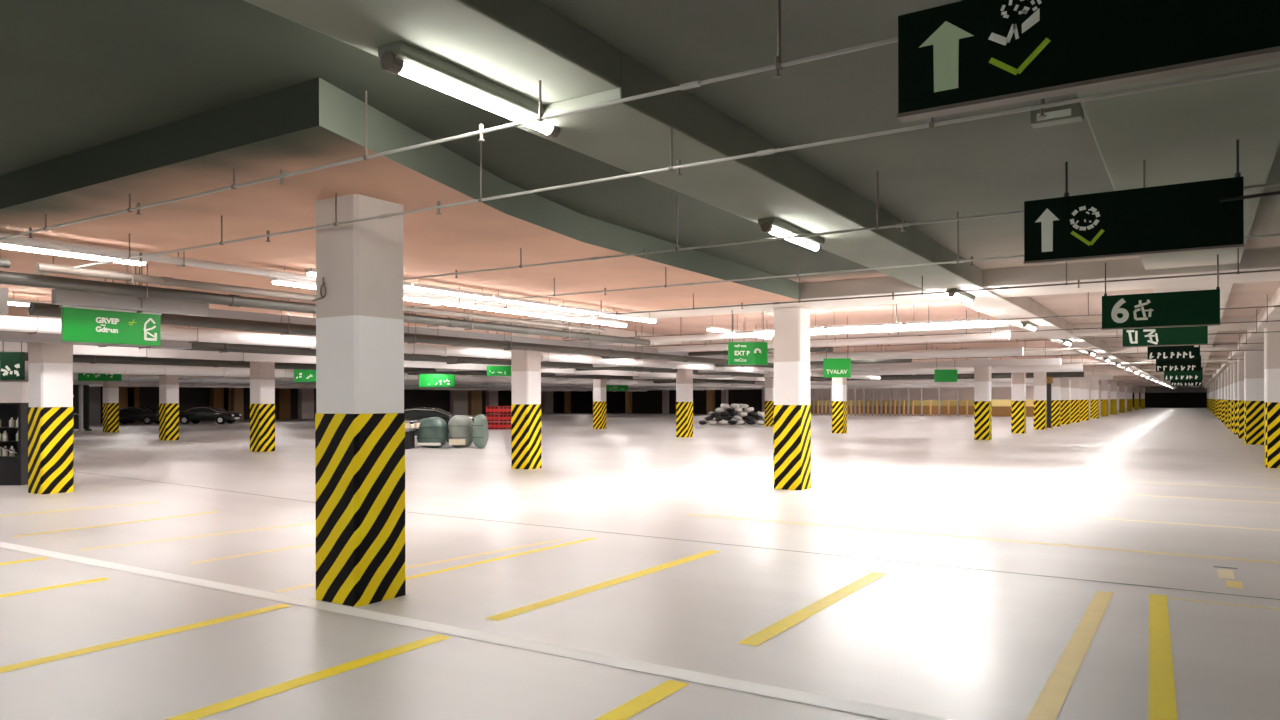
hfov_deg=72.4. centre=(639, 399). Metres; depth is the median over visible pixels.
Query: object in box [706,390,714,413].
column
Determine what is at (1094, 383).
concrete column
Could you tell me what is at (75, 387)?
notice board
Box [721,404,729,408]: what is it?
sack
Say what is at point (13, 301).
light
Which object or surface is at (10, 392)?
display panel
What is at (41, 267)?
pipe
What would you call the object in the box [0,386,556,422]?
wall
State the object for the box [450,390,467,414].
column
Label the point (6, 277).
pipe
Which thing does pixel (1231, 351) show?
pipe
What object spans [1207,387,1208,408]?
concrete column
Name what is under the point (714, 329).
light
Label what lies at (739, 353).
exit sign
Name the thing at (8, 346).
duct
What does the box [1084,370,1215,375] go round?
trim
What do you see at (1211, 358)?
trim
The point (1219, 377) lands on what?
concrete column
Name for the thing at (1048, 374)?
duct
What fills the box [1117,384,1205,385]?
trim
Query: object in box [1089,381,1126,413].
wall
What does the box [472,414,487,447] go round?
bale
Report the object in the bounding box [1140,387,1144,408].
concrete column
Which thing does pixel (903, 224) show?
pipe
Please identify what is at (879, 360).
duct
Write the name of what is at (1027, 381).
duct
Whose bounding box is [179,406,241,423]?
car
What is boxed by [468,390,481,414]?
column
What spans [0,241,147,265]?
light
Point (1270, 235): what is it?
pipe
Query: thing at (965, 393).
wall
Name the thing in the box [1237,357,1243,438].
concrete column
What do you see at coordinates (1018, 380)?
concrete column
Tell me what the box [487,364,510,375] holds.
exit sign
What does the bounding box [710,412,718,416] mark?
sack
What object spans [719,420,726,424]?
sack
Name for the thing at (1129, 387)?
concrete column
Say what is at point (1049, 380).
standpipe
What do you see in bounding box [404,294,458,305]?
light
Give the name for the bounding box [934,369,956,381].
exit sign
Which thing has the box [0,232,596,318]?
pipe
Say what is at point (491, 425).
plastic crate
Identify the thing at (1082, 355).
pipe
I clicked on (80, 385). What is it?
post
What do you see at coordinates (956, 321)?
pipe
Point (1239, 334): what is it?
pipe
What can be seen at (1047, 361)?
duct
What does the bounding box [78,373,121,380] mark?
exit sign
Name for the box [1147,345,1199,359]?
direction sign
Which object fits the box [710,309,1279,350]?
pipe
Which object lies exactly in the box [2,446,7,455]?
bottle
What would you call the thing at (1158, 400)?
wall
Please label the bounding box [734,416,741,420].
sack
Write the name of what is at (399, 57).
fluorescent light
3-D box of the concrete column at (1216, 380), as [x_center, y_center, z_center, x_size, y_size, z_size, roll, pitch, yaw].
[48.833,-0.142,73.590,0.772,3.210,0.612,0,0,32]
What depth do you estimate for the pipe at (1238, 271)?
11.36 m
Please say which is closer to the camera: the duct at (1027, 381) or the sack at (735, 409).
the sack at (735, 409)
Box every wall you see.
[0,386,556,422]
[557,389,761,413]
[810,387,1046,415]
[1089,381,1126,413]
[1132,392,1206,407]
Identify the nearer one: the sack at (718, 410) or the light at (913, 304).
the light at (913, 304)
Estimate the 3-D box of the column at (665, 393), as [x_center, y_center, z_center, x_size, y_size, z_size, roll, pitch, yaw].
[2.899,0.167,98.504,0.600,2.850,0.545,0,0,32]
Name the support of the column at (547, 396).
on the floor
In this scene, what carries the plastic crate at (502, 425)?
on the floor
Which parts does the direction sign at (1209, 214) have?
hanger rod, panel, rail, hanger rod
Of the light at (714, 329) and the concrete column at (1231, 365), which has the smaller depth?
the light at (714, 329)
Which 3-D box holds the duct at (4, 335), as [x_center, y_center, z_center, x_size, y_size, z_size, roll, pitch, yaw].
[-11.221,-1.380,12.745,0.360,0.943,9.500,0,0,32]
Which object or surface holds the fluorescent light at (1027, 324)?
attached to the ceiling beam at (633, 136)
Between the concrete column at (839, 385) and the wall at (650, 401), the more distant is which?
the wall at (650, 401)
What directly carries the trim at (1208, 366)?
attached to the ceiling at (76, 75)
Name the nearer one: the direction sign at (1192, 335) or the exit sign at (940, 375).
the direction sign at (1192, 335)
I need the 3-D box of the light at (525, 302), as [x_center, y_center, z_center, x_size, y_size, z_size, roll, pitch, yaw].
[-1.747,-1.650,13.305,0.120,0.430,1.500,0,0,32]
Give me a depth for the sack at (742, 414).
54.53 m
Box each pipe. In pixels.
[0,0,897,239]
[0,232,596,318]
[0,258,10,267]
[0,263,649,345]
[0,299,880,379]
[0,380,647,391]
[9,341,827,380]
[25,353,754,383]
[25,361,761,387]
[25,375,675,389]
[28,279,773,367]
[35,65,1279,274]
[35,262,603,332]
[313,212,1279,315]
[404,160,1279,279]
[428,248,1279,326]
[454,292,1279,345]
[501,294,1279,349]
[703,330,1256,354]
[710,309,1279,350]
[912,334,1256,359]
[1000,351,1243,363]
[1017,355,1227,365]
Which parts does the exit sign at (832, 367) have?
panel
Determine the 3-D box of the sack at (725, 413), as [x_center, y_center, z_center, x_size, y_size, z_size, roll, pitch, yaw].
[5.345,0.957,54.721,0.593,0.315,0.497,0,0,-17]
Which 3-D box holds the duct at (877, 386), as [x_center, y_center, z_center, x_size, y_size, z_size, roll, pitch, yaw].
[10.323,-1.421,83.459,56.000,0.982,0.485,0,0,32]
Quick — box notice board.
[73,385,91,430]
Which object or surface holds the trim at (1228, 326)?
attached to the ceiling at (76, 75)
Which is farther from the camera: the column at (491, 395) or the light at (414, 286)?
the column at (491, 395)
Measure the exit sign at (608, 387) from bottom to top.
1.274 m
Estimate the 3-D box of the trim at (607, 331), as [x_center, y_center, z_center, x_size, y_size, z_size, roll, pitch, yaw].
[15.446,-1.803,49.354,0.700,0.240,70.100,0,0,32]
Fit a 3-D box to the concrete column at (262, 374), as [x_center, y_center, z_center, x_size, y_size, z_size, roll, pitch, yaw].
[-11.907,0.028,27.596,0.552,3.210,0.552,0,0,32]
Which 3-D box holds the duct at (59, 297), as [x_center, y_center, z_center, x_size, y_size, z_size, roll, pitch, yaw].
[-5.847,-1.298,10.145,0.140,0.578,1.730,0,0,32]
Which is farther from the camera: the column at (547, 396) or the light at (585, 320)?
the column at (547, 396)
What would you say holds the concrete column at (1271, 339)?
on the floor
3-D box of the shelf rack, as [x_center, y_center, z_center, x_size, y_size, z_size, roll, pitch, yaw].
[-13.060,0.852,16.890,2.600,1.570,0.620,0,0,0]
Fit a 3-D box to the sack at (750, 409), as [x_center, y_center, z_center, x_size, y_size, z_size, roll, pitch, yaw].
[6.869,0.647,54.824,0.573,0.334,0.456,0,0,6]
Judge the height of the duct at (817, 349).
0.651 m
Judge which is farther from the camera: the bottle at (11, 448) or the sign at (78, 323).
the bottle at (11, 448)
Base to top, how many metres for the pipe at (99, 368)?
0.961 m
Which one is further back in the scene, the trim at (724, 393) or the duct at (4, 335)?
the trim at (724, 393)
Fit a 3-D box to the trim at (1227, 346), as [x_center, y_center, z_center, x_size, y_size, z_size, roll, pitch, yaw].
[-6.690,-1.731,46.761,70.600,0.260,1.000,0,0,32]
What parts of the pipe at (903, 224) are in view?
hanger rod, hanger rod, hanger rod, hanger rod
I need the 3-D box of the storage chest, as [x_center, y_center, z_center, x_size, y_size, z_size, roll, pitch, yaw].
[-8.092,1.293,28.900,1.140,0.660,0.840,0,0,0]
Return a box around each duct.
[0,288,7,314]
[0,331,191,349]
[0,341,831,383]
[25,372,725,388]
[52,265,208,316]
[89,385,550,390]
[169,288,879,372]
[229,317,1009,367]
[407,344,911,374]
[435,342,1023,370]
[446,339,832,363]
[456,304,1010,348]
[472,351,1060,376]
[555,363,1082,380]
[628,375,1112,385]
[628,383,1046,390]
[634,380,1033,387]
[653,371,1083,382]
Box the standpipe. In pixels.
[1046,377,1052,427]
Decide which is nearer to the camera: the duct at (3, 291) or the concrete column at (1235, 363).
the duct at (3, 291)
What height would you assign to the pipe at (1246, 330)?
0.555 m
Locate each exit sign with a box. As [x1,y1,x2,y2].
[0,341,24,379]
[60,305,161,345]
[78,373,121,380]
[294,369,315,381]
[419,374,454,386]
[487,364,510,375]
[606,385,627,390]
[728,310,767,364]
[823,324,850,377]
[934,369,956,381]
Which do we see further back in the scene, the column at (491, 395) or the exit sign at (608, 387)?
the column at (491, 395)
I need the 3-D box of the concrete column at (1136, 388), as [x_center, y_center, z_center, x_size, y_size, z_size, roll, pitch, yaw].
[67.709,-0.195,119.290,0.552,3.210,0.552,0,0,32]
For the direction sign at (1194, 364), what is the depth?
26.06 m
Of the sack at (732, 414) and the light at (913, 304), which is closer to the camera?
the light at (913, 304)
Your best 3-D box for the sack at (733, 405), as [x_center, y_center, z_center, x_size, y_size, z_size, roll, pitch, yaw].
[5.965,0.387,54.944,0.552,0.289,0.468,0,0,19]
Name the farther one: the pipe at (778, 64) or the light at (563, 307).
the light at (563, 307)
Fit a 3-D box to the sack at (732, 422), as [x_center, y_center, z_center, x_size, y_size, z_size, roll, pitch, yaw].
[5.766,1.421,54.472,0.511,0.282,0.607,0,0,19]
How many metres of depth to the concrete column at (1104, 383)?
76.84 m
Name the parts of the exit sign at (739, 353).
hanger rod, panel, hanger rod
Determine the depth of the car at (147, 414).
59.22 m
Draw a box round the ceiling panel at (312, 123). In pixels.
[0,77,800,334]
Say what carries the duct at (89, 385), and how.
hanging from the ceiling at (76, 75)
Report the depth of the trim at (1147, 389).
146.53 m
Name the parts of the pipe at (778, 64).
hanger rod, hanger rod, hanger rod, hanger rod, hanger rod, hanger rod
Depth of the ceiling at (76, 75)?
5.57 m
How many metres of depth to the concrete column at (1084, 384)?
62.82 m
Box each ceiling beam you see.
[244,0,620,104]
[513,51,1176,387]
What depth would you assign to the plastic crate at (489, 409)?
47.27 m
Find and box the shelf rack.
[0,403,28,484]
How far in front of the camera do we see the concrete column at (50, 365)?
15.17 m
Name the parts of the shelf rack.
shelf, panel, panel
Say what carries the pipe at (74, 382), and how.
hanging from the ceiling at (76, 75)
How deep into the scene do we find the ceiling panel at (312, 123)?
7.67 m
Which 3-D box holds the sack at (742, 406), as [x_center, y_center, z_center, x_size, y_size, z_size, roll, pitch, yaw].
[6.537,0.427,54.956,0.555,0.287,0.460,0,0,-34]
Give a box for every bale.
[416,417,447,447]
[448,415,472,447]
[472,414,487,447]
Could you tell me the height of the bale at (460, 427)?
1.091 m
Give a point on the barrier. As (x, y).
(1000, 408)
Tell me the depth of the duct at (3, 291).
9.58 m
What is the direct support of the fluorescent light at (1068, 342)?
attached to the ceiling beam at (633, 136)
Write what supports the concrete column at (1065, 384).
on the floor
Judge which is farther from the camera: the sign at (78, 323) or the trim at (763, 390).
the trim at (763, 390)
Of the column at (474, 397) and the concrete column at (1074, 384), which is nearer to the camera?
the concrete column at (1074, 384)
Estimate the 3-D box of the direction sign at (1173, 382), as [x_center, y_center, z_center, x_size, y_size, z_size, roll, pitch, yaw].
[28.606,-1.242,45.828,1.400,1.084,0.053,0,0,32]
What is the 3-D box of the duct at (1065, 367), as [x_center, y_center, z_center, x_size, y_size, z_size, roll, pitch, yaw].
[-5.054,-1.476,51.764,56.000,0.786,0.397,0,0,32]
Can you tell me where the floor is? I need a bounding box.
[0,407,1279,719]
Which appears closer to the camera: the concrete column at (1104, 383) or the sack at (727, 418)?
the sack at (727, 418)
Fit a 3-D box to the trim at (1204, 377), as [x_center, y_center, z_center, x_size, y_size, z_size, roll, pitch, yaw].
[22.566,-1.813,92.862,70.600,0.260,1.000,0,0,32]
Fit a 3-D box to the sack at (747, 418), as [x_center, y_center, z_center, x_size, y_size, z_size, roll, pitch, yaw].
[6.780,1.186,54.572,0.556,0.306,0.527,0,0,17]
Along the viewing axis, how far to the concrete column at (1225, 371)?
49.88 m
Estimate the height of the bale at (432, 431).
1.034 m
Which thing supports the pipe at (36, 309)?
hanging from the ceiling at (76, 75)
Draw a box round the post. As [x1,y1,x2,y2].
[77,384,85,431]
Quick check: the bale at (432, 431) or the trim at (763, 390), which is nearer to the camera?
the bale at (432, 431)
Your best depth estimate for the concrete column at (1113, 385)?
85.28 m
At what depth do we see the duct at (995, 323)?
18.09 m
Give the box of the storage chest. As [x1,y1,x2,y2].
[405,428,414,448]
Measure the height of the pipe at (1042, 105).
0.575 m
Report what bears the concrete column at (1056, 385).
on the floor
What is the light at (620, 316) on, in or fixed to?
hanging from the ceiling panel at (312, 123)
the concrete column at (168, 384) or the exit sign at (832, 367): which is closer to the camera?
the exit sign at (832, 367)
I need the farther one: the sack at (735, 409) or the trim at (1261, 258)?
the sack at (735, 409)
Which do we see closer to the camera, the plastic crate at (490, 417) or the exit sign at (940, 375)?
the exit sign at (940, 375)
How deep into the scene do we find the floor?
7.80 m
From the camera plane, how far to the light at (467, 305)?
13.60 m
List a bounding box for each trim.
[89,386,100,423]
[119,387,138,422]
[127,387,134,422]
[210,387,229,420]
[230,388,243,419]
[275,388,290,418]
[291,247,1279,335]
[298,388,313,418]
[499,316,1255,349]
[527,324,815,354]
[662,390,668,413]
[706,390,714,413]
[721,390,727,411]
[762,389,764,410]
[915,342,1237,358]
[1061,356,1226,364]
[1083,364,1220,370]
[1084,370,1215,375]
[1089,376,1211,380]
[1099,380,1208,383]
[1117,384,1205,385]
[1132,387,1206,392]
[1204,287,1279,387]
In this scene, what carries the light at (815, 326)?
hanging from the ceiling at (76, 75)
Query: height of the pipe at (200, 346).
0.793 m
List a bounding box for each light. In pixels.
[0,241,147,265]
[8,292,51,305]
[270,267,315,288]
[305,268,410,288]
[378,41,560,137]
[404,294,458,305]
[409,278,491,299]
[457,303,526,314]
[491,290,558,308]
[525,310,582,321]
[556,300,612,316]
[580,317,627,326]
[612,308,656,322]
[706,319,742,333]
[754,310,822,332]
[758,217,824,251]
[826,322,901,329]
[905,304,987,325]
[946,288,974,304]
[1021,321,1037,329]
[1030,103,1083,128]
[1061,340,1071,345]
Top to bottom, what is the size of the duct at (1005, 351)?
0.719 m
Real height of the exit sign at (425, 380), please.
1.283 m
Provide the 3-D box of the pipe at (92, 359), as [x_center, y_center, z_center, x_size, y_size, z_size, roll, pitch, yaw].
[-5.232,-1.457,41.218,0.280,0.823,56.000,0,0,32]
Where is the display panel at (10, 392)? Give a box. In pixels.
[0,382,28,402]
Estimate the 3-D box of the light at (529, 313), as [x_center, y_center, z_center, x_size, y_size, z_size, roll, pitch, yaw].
[-1.465,-1.601,14.962,0.120,0.430,1.500,0,0,32]
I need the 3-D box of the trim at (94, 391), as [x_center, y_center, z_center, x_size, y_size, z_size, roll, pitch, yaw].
[-38.662,0.258,61.733,0.545,2.900,0.900,0,0,32]
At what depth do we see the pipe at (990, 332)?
18.57 m
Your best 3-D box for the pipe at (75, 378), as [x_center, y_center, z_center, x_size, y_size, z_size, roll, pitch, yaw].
[-13.269,-1.350,59.347,0.456,0.991,74.000,0,0,32]
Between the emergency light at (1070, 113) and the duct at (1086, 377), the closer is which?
the emergency light at (1070, 113)
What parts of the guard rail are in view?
post, post, post, post, post, post, post, post, post, post, post, post, post, post, post, post, post, post, post, post, post, post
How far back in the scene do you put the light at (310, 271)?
10.07 m
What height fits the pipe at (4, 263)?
0.608 m
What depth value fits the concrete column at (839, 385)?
40.66 m
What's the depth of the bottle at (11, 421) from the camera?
16.73 m
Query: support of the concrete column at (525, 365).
on the floor
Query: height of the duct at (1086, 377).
0.789 m
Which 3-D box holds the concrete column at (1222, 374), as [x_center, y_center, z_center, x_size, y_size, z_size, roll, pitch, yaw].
[38.117,-0.112,56.703,0.772,3.210,0.612,0,0,32]
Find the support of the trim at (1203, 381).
attached to the ceiling at (76, 75)
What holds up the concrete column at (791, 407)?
on the floor
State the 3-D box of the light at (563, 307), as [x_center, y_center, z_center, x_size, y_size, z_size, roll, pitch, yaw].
[-0.916,-1.652,14.613,0.120,0.430,1.500,0,0,32]
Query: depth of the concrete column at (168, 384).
35.47 m
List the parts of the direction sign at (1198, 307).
hanger rod, panel, rail, hanger rod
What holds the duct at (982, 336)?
hanging from the ceiling at (76, 75)
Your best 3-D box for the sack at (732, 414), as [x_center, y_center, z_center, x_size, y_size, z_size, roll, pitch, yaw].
[5.836,0.929,54.716,0.550,0.329,0.516,0,0,17]
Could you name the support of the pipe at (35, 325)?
hanging from the ceiling at (76, 75)
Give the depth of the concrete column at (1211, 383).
95.42 m
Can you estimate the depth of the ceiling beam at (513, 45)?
4.10 m
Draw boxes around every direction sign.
[897,0,1279,122]
[1024,139,1279,264]
[1101,254,1220,329]
[1122,326,1207,346]
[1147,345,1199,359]
[1156,355,1200,371]
[1164,367,1202,379]
[1171,380,1201,385]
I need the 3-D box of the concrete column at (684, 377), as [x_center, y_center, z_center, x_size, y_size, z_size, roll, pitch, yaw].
[1.889,-0.010,37.092,0.552,3.210,0.552,0,0,32]
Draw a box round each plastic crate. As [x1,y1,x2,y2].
[486,406,498,413]
[486,414,498,421]
[488,422,498,429]
[499,406,510,413]
[499,414,510,421]
[499,422,510,429]
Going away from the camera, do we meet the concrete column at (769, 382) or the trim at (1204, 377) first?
the concrete column at (769, 382)
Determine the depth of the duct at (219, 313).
17.66 m
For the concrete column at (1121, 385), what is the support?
on the floor
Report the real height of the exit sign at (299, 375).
1.123 m
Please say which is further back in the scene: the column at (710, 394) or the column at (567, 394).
the column at (567, 394)
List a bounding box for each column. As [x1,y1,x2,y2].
[28,311,73,493]
[103,381,118,431]
[159,375,178,439]
[250,361,274,451]
[312,194,405,606]
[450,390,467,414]
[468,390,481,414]
[486,390,497,405]
[511,333,540,468]
[542,391,552,412]
[564,391,570,412]
[593,379,605,428]
[625,391,631,412]
[676,369,692,436]
[765,378,773,425]
[773,307,810,489]
[832,377,846,432]
[974,358,991,439]
[1011,373,1025,432]
[1034,372,1046,429]
[1051,378,1060,426]
[1061,380,1070,424]
[1070,380,1079,422]
[1080,380,1088,420]
[1090,379,1098,417]
[1101,380,1107,415]
[1110,382,1116,414]
[1119,383,1124,412]
[1127,385,1131,410]
[1134,386,1138,409]
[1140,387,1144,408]
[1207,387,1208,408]
[1209,385,1210,410]
[1211,383,1212,412]
[1213,381,1214,414]
[1215,379,1217,416]
[1218,376,1220,419]
[1221,373,1224,422]
[1224,370,1226,425]
[1227,367,1229,428]
[1230,364,1232,431]
[1233,361,1237,434]
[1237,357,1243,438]
[1244,351,1263,444]
[1264,327,1279,467]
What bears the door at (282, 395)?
on the floor
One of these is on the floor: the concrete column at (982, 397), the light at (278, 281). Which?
the concrete column at (982, 397)
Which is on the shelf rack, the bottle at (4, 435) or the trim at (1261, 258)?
the bottle at (4, 435)
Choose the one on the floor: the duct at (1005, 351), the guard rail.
the guard rail
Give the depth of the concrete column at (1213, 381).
83.62 m
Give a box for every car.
[101,407,158,424]
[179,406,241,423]
[404,407,473,442]
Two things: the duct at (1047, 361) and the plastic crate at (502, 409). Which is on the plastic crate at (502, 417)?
the plastic crate at (502, 409)
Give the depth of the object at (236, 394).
70.88 m
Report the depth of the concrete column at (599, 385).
47.79 m
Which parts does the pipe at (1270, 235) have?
hanger rod, hanger rod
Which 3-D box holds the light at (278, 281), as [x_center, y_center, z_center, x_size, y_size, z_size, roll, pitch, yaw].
[-3.957,-1.594,11.036,0.120,0.430,1.500,0,0,32]
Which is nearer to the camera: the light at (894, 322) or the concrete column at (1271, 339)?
the light at (894, 322)
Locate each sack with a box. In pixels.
[698,420,706,424]
[708,420,716,424]
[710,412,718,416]
[715,408,723,412]
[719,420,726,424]
[720,412,729,416]
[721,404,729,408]
[723,416,732,420]
[729,412,737,416]
[729,420,736,424]
[731,403,738,407]
[734,408,742,411]
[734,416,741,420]
[739,412,746,416]
[740,404,748,408]
[744,416,752,420]
[745,407,753,411]
[747,420,755,424]
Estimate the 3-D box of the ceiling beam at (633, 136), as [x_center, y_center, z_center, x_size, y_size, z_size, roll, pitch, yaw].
[44.606,-1.865,75.867,0.770,0.280,168.080,0,0,32]
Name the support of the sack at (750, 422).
on the floor
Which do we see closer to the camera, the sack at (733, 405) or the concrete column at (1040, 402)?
the concrete column at (1040, 402)
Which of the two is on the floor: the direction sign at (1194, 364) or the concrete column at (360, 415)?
the concrete column at (360, 415)
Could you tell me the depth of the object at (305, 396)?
76.23 m
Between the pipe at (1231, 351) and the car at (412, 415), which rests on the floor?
the car at (412, 415)
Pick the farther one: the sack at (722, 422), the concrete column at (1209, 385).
the concrete column at (1209, 385)
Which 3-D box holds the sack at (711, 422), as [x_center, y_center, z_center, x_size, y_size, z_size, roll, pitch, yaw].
[4.489,1.439,54.466,0.570,0.293,0.476,0,0,31]
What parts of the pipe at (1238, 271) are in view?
hanger rod, hanger rod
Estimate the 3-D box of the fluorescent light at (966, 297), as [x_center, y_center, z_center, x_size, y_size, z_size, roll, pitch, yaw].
[4.847,-1.554,13.206,0.150,0.130,1.274,0,0,32]
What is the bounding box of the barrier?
[992,400,1033,416]
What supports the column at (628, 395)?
on the floor
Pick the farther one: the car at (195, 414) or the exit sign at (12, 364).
the car at (195, 414)
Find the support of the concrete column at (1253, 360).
on the floor
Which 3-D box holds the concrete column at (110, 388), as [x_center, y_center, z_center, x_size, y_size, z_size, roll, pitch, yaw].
[-27.100,0.071,44.806,0.552,3.210,0.552,0,0,32]
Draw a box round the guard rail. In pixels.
[810,388,973,415]
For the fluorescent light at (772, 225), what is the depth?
8.06 m
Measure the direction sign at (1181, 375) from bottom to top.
1.004 m
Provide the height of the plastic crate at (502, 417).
0.400 m
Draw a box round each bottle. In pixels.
[2,431,7,440]
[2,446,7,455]
[9,417,14,426]
[9,446,14,455]
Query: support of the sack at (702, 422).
on the floor
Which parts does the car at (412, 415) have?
window trim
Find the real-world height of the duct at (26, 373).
0.933 m
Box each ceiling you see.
[0,0,1166,386]
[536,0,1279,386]
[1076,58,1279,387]
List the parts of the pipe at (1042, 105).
hanger rod, hanger rod, hanger rod, hanger rod, hanger rod, hanger rod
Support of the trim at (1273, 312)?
attached to the ceiling at (76, 75)
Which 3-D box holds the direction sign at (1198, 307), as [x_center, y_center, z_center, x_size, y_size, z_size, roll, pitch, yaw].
[6.342,-1.300,10.689,1.248,0.843,0.058,0,0,32]

